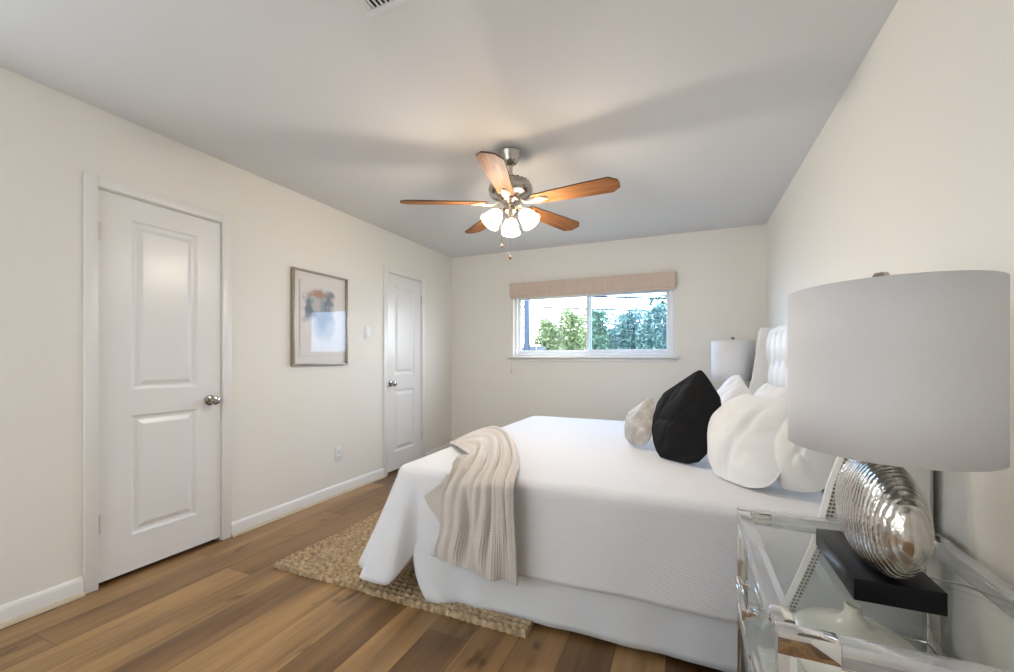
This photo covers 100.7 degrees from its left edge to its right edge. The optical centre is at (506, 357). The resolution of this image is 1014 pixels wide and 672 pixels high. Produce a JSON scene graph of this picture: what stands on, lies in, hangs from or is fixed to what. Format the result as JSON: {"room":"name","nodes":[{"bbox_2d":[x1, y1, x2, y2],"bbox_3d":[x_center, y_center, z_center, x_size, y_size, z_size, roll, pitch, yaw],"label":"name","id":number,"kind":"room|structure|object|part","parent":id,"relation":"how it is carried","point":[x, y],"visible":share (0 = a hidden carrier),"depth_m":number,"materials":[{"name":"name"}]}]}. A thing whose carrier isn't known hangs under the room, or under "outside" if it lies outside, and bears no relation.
{"room":"bedroom","nodes":[
{"label":"bedroom","id":0,"kind":"room"},
{"bbox_2d":[0,67,451,605],"bbox_3d":[-1.935,-0.050,2.657,0.150,2.440,5.900,0,0,23],"label":"wall","id":1,"kind":"structure","parent":0,"point":[288,422],"depth_m":2.48,"materials":[{"name":"paint"}]},
{"bbox_2d":[83,172,230,593],"bbox_3d":[-1.982,0.123,2.426,0.186,2.093,0.728,0,0,23],"label":"door","id":2,"kind":"structure","parent":1,"relation":"in","point":[157,267],"depth_m":2.35,"materials":[{"name":"white paint"}]},
{"bbox_3d":[-1.833,0.265,2.624,0.070,0.064,0.064,0,0,23],"label":"knob","id":3,"kind":"part","parent":2,"relation":"part of","materials":[{"name":"metal"}]},
{"bbox_2d":[0,444,451,628],"bbox_3d":[-1.829,1.125,2.677,0.029,0.090,5.780,0,0,23],"label":"baseboard","id":4,"kind":"structure","parent":1,"relation":"attached to","point":[16,611],"depth_m":2.79,"materials":[{"name":"white paint"}]},
{"bbox_2d":[291,267,347,365],"bbox_3d":[-1.508,-0.315,3.415,0.031,0.744,0.552,0,0,23],"label":"framed picture","id":5,"kind":"object","parent":1,"relation":"attached to","point":[319,301],"visible":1,"depth_m":3.39,"materials":[{"name":"paper"}]},
{"bbox_2d":[300,279,340,355],"bbox_3d":[-1.511,-0.312,3.416,0.005,0.595,0.410,0,0,23],"label":"print","id":6,"kind":"object","parent":5,"relation":"attached to","point":[320,300],"depth_m":3.41},
{"bbox_2d":[335,447,341,461],"bbox_3d":[-1.444,0.825,3.600,0.009,0.116,0.072,0,0,23],"label":"wall outlet","id":7,"kind":"object","parent":1,"relation":"attached to","point":[338,451],"visible":1,"depth_m":3.60,"materials":[{"name":"white plastic"}]},
{"bbox_2d":[365,327,369,338],"bbox_3d":[-1.302,-0.234,3.926,0.012,0.114,0.070,0,0,23],"label":"light switch","id":8,"kind":"object","parent":1,"relation":"attached to","point":[367,329],"visible":1,"depth_m":3.92,"materials":[{"name":"white plastic"}]},
{"bbox_2d":[383,265,424,475],"bbox_3d":[-1.107,0.129,4.467,0.186,2.083,0.700,0,0,23],"label":"door","id":9,"kind":"structure","parent":1,"relation":"in","point":[403,292],"depth_m":4.44,"materials":[{"name":"white paint"}]},
{"bbox_3d":[-1.146,0.258,4.228,0.070,0.064,0.064,0,0,23],"label":"knob","id":10,"kind":"part","parent":9,"relation":"part of","materials":[{"name":"metal"}]},
{"bbox_2d":[0,468,724,671],"bbox_3d":[-0.261,1.210,2.005,3.680,0.080,6.020,0,0,23],"label":"floor","id":11,"kind":"structure","parent":0,"point":[216,605],"depth_m":1.82,"materials":[{"name":"brown wood"}]},
{"bbox_2d":[273,510,534,638],"bbox_3d":[-0.138,1.156,3.156,1.517,0.027,2.428,0,0,23],"label":"jute rug","id":12,"kind":"object","parent":11,"relation":"on","point":[335,559],"visible":0.14,"depth_m":2.21,"materials":[{"name":"beige wicker"}]},
{"bbox_2d":[749,323,932,635],"bbox_3d":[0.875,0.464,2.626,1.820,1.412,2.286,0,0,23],"label":"headboard","id":13,"kind":"object","parent":11,"relation":"on","point":[815,583],"visible":0.19,"depth_m":1.34,"materials":[{"name":"white fabric"}]},
{"bbox_2d":[413,542,748,671],"bbox_3d":[0.720,0.961,2.696,1.800,0.383,2.177,0,0,23],"label":"bed skirt","id":14,"kind":"object","parent":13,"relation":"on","point":[636,624],"visible":0.15,"depth_m":1.75,"materials":[{"name":"white fabric"}]},
{"bbox_3d":[1.648,0.314,2.295,0.088,1.112,2.207,0,0,23],"label":"tufted panel","id":15,"kind":"part","parent":13,"relation":"part of","materials":[{"name":"white fabric"}]},
{"bbox_3d":[1.006,0.418,1.329,0.315,1.270,0.004,0,0,23],"label":"nailhead trim","id":16,"kind":"part","parent":13,"relation":"part of","materials":[{"name":"silver metal"}]},
{"bbox_3d":[1.685,0.442,2.279,0.058,1.357,2.209,0,0,23],"label":"panel","id":17,"kind":"part","parent":13,"relation":"part of","materials":[{"name":"beige fabric"}]},
{"bbox_2d":[735,507,1013,671],"bbox_3d":[0.853,0.835,0.997,0.536,0.670,0.700,0,0,23],"label":"nightstand","id":18,"kind":"object","parent":11,"relation":"on","point":[769,639],"visible":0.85,"depth_m":1.10,"materials":[{"name":"clear glass"}]},
{"bbox_3d":[0.780,0.855,1.393,0.030,0.630,0.030,0,0,23],"label":"leg","id":19,"kind":"part","parent":18,"relation":"part of","materials":[{"name":"silver metal"}]},
{"bbox_3d":[0.622,0.625,1.096,0.034,0.030,0.170,0,0,23],"label":"handle","id":20,"kind":"part","parent":18,"relation":"part of","materials":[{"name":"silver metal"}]},
{"bbox_3d":[0.650,0.542,1.083,0.036,0.004,0.510,0,0,23],"label":"rail trim","id":21,"kind":"part","parent":18,"relation":"part of","materials":[{"name":"silver metal"}]},
{"bbox_3d":[0.650,0.520,1.083,0.036,0.039,0.510,0,0,23],"label":"acrylic rail","id":22,"kind":"part","parent":18,"relation":"part of","materials":[{"name":"clear plastic"}]},
{"bbox_3d":[0.516,0.855,0.777,0.030,0.630,0.030,0,0,23],"label":"leg","id":23,"kind":"part","parent":18,"relation":"part of","materials":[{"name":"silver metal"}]},
{"bbox_3d":[0.997,0.542,1.296,0.316,0.004,0.036,0,0,23],"label":"rail trim","id":24,"kind":"part","parent":18,"relation":"part of","materials":[{"name":"silver metal"}]},
{"bbox_3d":[0.997,0.520,1.296,0.316,0.039,0.036,0,0,23],"label":"acrylic rail","id":25,"kind":"part","parent":18,"relation":"part of","materials":[{"name":"clear plastic"}]},
{"bbox_2d":[748,607,950,671],"bbox_3d":[0.866,0.819,0.991,0.448,0.010,0.642,0,0,23],"label":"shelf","id":26,"kind":"object","parent":18,"relation":"attached to","point":[759,630],"depth_m":1.18,"materials":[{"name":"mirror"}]},
{"bbox_3d":[0.866,0.825,0.991,0.506,0.030,0.700,0,0,23],"label":"shelf frame","id":27,"kind":"part","parent":18,"relation":"part of","materials":[{"name":"silver metal"}]},
{"bbox_2d":[792,601,929,671],"bbox_3d":[0.798,0.691,0.969,0.256,0.244,0.256,0,0,23],"label":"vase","id":28,"kind":"object","parent":18,"relation":"on","point":[847,623],"visible":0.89,"depth_m":0.93,"materials":[{"name":"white ceramic"}]},
{"bbox_3d":[0.736,0.542,0.686,0.316,0.004,0.036,0,0,23],"label":"rail trim","id":29,"kind":"part","parent":18,"relation":"part of","materials":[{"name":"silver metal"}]},
{"bbox_2d":[787,270,1013,616],"bbox_3d":[0.818,0.383,0.901,0.399,1.135,0.398,0,0,-25],"label":"table lamp","id":30,"kind":"object","parent":18,"relation":"on","point":[887,373],"visible":1,"depth_m":0.77,"materials":[{"name":"white fabric"}]},
{"bbox_3d":[0.805,0.022,0.901,0.336,0.338,0.406,0,0,23],"label":"lamp shade","id":31,"kind":"part","parent":30,"relation":"part of","materials":[{"name":"fabric"}]},
{"bbox_3d":[1.007,0.714,0.891,0.230,0.472,0.028,0,0,44],"label":"power cord","id":32,"kind":"part","parent":30,"relation":"part of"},
{"bbox_3d":[1.217,0.855,1.205,0.030,0.630,0.030,0,0,23],"label":"leg","id":33,"kind":"part","parent":18,"relation":"part of","materials":[{"name":"silver metal"}]},
{"bbox_3d":[1.082,0.520,0.898,0.036,0.039,0.510,0,0,23],"label":"acrylic rail","id":34,"kind":"part","parent":18,"relation":"part of","materials":[{"name":"clear plastic"}]},
{"bbox_3d":[1.082,0.542,0.898,0.036,0.004,0.510,0,0,23],"label":"rail trim","id":35,"kind":"part","parent":18,"relation":"part of","materials":[{"name":"silver metal"}]},
{"bbox_3d":[2.022,0.835,3.801,0.536,0.670,0.602,0,0,23],"label":"nightstand","id":36,"kind":"object","parent":11,"relation":"on","visible":0},
{"bbox_2d":[711,337,754,380],"bbox_3d":[1.976,0.383,3.652,0.399,1.135,0.398,0,0,-25],"label":"table lamp","id":37,"kind":"object","parent":36,"relation":"on","point":[729,358],"visible":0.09,"depth_m":3.49,"materials":[{"name":"white fabric"}]},
{"bbox_2d":[0,0,897,257],"bbox_3d":[-0.261,-1.320,2.005,3.680,0.100,6.020,0,0,23],"label":"ceiling","id":38,"kind":"structure","parent":0,"point":[704,114],"depth_m":2.00,"materials":[{"name":"paint"}]},
{"bbox_2d":[351,0,413,18],"bbox_3d":[-0.410,-1.266,1.367,0.350,0.008,0.280,0,0,23],"label":"ceiling vent","id":39,"kind":"object","parent":38,"relation":"in","point":[376,7],"visible":1,"depth_m":1.50,"materials":[{"name":"metal"}]},
{"bbox_2d":[400,147,619,259],"bbox_3d":[0.055,-0.933,2.562,1.246,0.672,1.276,0,0,23],"label":"ceiling fan","id":40,"kind":"object","parent":38,"relation":"hanging from","point":[509,189],"visible":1,"depth_m":2.50,"materials":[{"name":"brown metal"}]},
{"bbox_3d":[-0.379,-0.937,2.532,0.521,0.008,0.140,-2,12,-8],"label":"blade","id":41,"kind":"part","parent":40,"relation":"part of","materials":[{"name":"brown wood"}]},
{"bbox_3d":[-0.157,-0.951,2.954,0.140,0.008,0.521,-13,5,-26],"label":"blade","id":42,"kind":"part","parent":40,"relation":"part of","materials":[{"name":"brown wood"}]},
{"bbox_3d":[-0.133,-0.944,2.569,0.175,0.031,0.060,-2,12,-8],"label":"blade arm","id":43,"kind":"part","parent":40,"relation":"part of"},
{"bbox_3d":[-0.097,-0.839,2.528,0.123,0.131,0.126,0,0,23],"label":"lamp shade","id":44,"kind":"part","parent":40,"relation":"part of","materials":[{"name":"white glass"}]},
{"bbox_3d":[-0.046,-0.950,2.191,0.140,0.008,0.521,12,3,9],"label":"blade","id":45,"kind":"part","parent":40,"relation":"part of","materials":[{"name":"brown wood"}]},
{"bbox_3d":[-0.005,-0.949,2.436,0.060,0.031,0.175,12,3,9],"label":"blade arm","id":46,"kind":"part","parent":40,"relation":"part of"},
{"bbox_3d":[0.020,-0.839,2.722,0.121,0.132,0.129,0,0,23],"label":"lamp shade","id":47,"kind":"part","parent":40,"relation":"part of","materials":[{"name":"white glass"}]},
{"bbox_3d":[0.130,-0.839,2.523,0.130,0.131,0.124,0,0,23],"label":"lamp shade","id":48,"kind":"part","parent":40,"relation":"part of","materials":[{"name":"white glass"}]},
{"bbox_3d":[0.161,-0.950,2.517,0.175,0.031,0.060,0,-12,28],"label":"blade arm","id":49,"kind":"part","parent":40,"relation":"part of"},
{"bbox_3d":[0.312,-0.948,2.874,0.521,0.008,0.140,1,-13,-44],"label":"blade","id":50,"kind":"part","parent":40,"relation":"part of","materials":[{"name":"brown wood"}]},
{"bbox_3d":[0.381,-0.952,2.402,0.521,0.008,0.140,0,-12,28],"label":"blade","id":51,"kind":"part","parent":40,"relation":"part of","materials":[{"name":"brown wood"}]},
{"bbox_2d":[452,224,765,440],"bbox_3d":[0.901,-0.050,4.716,3.680,2.440,0.120,0,0,23],"label":"wall","id":52,"kind":"structure","parent":0,"point":[720,289],"depth_m":4.63,"materials":[{"name":"paint"}]},
{"bbox_2d":[507,289,679,361],"bbox_3d":[0.901,-0.358,4.678,1.900,0.800,0.160,0,0,23],"label":"window","id":53,"kind":"structure","parent":52,"relation":"in","point":[588,355],"depth_m":4.66,"materials":[{"name":"white plastic"}]},
{"bbox_3d":[0.545,-0.390,4.893,0.883,0.672,0.025,0,0,23],"label":"sash","id":54,"kind":"part","parent":53,"relation":"part of","materials":[{"name":"white plastic"}]},
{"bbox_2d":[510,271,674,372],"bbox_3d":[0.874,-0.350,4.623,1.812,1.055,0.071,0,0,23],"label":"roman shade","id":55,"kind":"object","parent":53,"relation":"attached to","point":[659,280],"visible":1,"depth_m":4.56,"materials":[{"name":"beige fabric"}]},
{"bbox_3d":[0.887,0.012,4.646,1.900,0.060,0.089,0,0,23],"label":"sill","id":56,"kind":"part","parent":53,"relation":"part of","materials":[{"name":"white paint"}]},
{"bbox_3d":[1.298,-0.390,4.541,0.878,0.672,0.026,0,0,23],"label":"sash","id":57,"kind":"part","parent":53,"relation":"part of","materials":[{"name":"white plastic"}]},
{"bbox_2d":[766,0,1013,671],"bbox_3d":[1.351,-0.050,1.249,0.120,2.440,5.900,0,0,23],"label":"wall","id":58,"kind":"structure","parent":0,"point":[911,170],"depth_m":1.26,"materials":[{"name":"paint"}]},
{"label":"outside","id":59,"kind":"structure","parent":0,"visible":0},
{"bbox_3d":[5.153,1.470,14.563,26.000,0.100,21.170,0,0,23],"label":"ground","id":60,"kind":"structure","parent":59,"visible":0},
{"bbox_2d":[524,300,529,349],"bbox_3d":[0.379,-0.205,7.997,0.100,3.250,0.100,0,0,23],"label":"wooden post","id":61,"kind":"object","parent":60,"relation":"on","point":[527,302],"visible":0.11,"depth_m":7.95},
{"bbox_2d":[522,345,545,349],"bbox_3d":[-0.168,0.578,8.645,2.000,1.685,0.060,0,0,23],"label":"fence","id":62,"kind":"object","parent":60,"relation":"on","point":[532,347],"visible":0.08,"depth_m":8.32,"materials":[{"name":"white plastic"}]},
{"bbox_2d":[531,317,561,349],"bbox_3d":[0.843,0.285,8.716,0.702,2.276,0.658,0,0,23],"label":"shrub","id":63,"kind":"object","parent":60,"relation":"on","point":[546,326],"visible":0.38,"depth_m":8.60,"materials":[{"name":"green plant"}]},
{"bbox_2d":[553,305,585,349],"bbox_3d":[1.319,0.171,8.469,0.714,2.503,0.648,0,0,23],"label":"shrub","id":64,"kind":"object","parent":60,"relation":"on","point":[569,320],"visible":0.47,"depth_m":8.35,"materials":[{"name":"green plant"}]},
{"bbox_2d":[576,304,613,349],"bbox_3d":[1.694,0.181,8.029,0.724,2.482,0.662,0,0,23],"label":"shrub","id":65,"kind":"object","parent":60,"relation":"on","point":[599,335],"visible":0.38,"depth_m":7.90,"materials":[{"name":"green plant"}]},
{"bbox_2d":[543,327,665,349],"bbox_3d":[2.886,0.385,9.528,4.200,2.319,1.063,0,0,23],"label":"hedge","id":66,"kind":"object","parent":60,"relation":"on","point":[655,327],"visible":0.02,"depth_m":9.39,"materials":[{"name":"green plant"}]},
{"bbox_2d":[610,304,642,348],"bbox_3d":[2.303,0.204,8.036,0.713,2.437,0.661,0,0,23],"label":"shrub","id":67,"kind":"object","parent":60,"relation":"on","point":[624,326],"visible":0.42,"depth_m":7.92,"materials":[{"name":"green plant"}]},
{"bbox_3d":[2.269,0.327,8.041,0.424,2.190,0.360,0,0,23],"label":"stem","id":68,"kind":"part","parent":67,"relation":"part of","materials":[{"name":"green plant"}]},
{"bbox_2d":[634,301,665,348],"bbox_3d":[2.638,0.198,7.560,0.698,2.451,0.646,0,0,23],"label":"shrub","id":69,"kind":"object","parent":60,"relation":"on","point":[651,319],"visible":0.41,"depth_m":7.46,"materials":[{"name":"green plant"}]},
{"bbox_3d":[2.648,0.355,7.563,0.507,2.135,0.396,0,0,23],"label":"stem","id":70,"kind":"part","parent":69,"relation":"part of","materials":[{"name":"green plant"}]},
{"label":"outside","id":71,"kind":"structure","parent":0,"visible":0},
{"bbox_2d":[522,306,650,311],"bbox_3d":[1.707,-1.067,9.060,10.003,0.829,0.042,0,0,23],"label":"power cable","id":72,"kind":"object","parent":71,"point":[522,306],"visible":0.16,"depth_m":9.05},
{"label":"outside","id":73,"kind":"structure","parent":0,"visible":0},
{"bbox_2d":[596,296,665,299],"bbox_3d":[1.746,-1.349,9.152,10.003,0.906,0.042,0,0,23],"label":"power cable","id":74,"kind":"object","parent":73,"point":[596,296],"visible":0.11,"depth_m":8.83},
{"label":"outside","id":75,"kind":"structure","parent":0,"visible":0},
{"bbox_2d":[646,292,665,305],"bbox_3d":[2.663,-1.032,6.474,0.980,0.446,0.342,0,0,23],"label":"branch","id":76,"kind":"object","parent":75,"point":[651,299],"visible":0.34,"depth_m":6.60,"materials":[{"name":"green plant"}]},
{"bbox_3d":[0.725,0.747,2.746,1.860,0.355,2.020,0,0,23],"label":"mattress","id":77,"kind":"object","parent":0,"visible":0},
{"bbox_2d":[358,416,823,623],"bbox_3d":[0.614,0.814,2.707,2.096,0.525,2.355,0,0,23],"label":"coverlet","id":78,"kind":"object","parent":77,"relation":"on","point":[595,510],"visible":0.61,"depth_m":1.78,"materials":[{"name":"white fabric"}]},
{"bbox_2d":[424,426,519,585],"bbox_3d":[-0.150,0.721,2.483,0.460,0.488,1.399,0,0,2],"label":"throw blanket","id":79,"kind":"object","parent":78,"relation":"on","point":[473,504],"visible":1,"depth_m":1.90,"materials":[{"name":"beige fabric"}]},
{"bbox_2d":[624,398,653,446],"bbox_3d":[0.836,0.399,2.667,0.194,0.284,0.308,0,0,23],"label":"pillow","id":80,"kind":"object","parent":78,"relation":"on","point":[638,421],"visible":0.94,"depth_m":2.60,"materials":[{"name":"beige fabric"}]},
{"bbox_2d":[652,370,721,463],"bbox_3d":[0.966,0.308,2.320,0.237,0.481,0.428,0,0,-32],"label":"pillow","id":81,"kind":"object","parent":78,"relation":"on","point":[682,415],"visible":0.95,"depth_m":2.25,"materials":[{"name":"black fabric"}]},
{"bbox_2d":[717,375,751,404],"bbox_3d":[1.492,0.315,2.794,0.179,0.402,0.553,0,0,8],"label":"pillow","id":82,"kind":"object","parent":78,"relation":"on","point":[734,386],"visible":0.34,"depth_m":2.79,"materials":[{"name":"white fabric"}]},
{"bbox_2d":[707,394,786,487],"bbox_3d":[1.094,0.360,1.952,0.280,0.376,0.528,0,0,-14],"label":"pillow","id":83,"kind":"object","parent":78,"relation":"on","point":[742,432],"visible":0.87,"depth_m":1.85,"materials":[{"name":"white fabric"}]},
{"bbox_2d":[754,383,786,398],"bbox_3d":[1.424,0.333,2.276,0.136,0.384,0.394,0,0,13],"label":"pillow","id":84,"kind":"object","parent":78,"relation":"on","point":[767,389],"visible":0.1,"depth_m":2.29,"materials":[{"name":"white fabric"}]},
{"bbox_2d":[774,418,836,492],"bbox_3d":[1.195,0.352,1.682,0.212,0.359,0.202,0,0,23],"label":"pillow","id":85,"kind":"object","parent":78,"relation":"on","point":[804,470],"visible":0.44,"depth_m":1.62,"materials":[{"name":"white fabric"}]}
]}

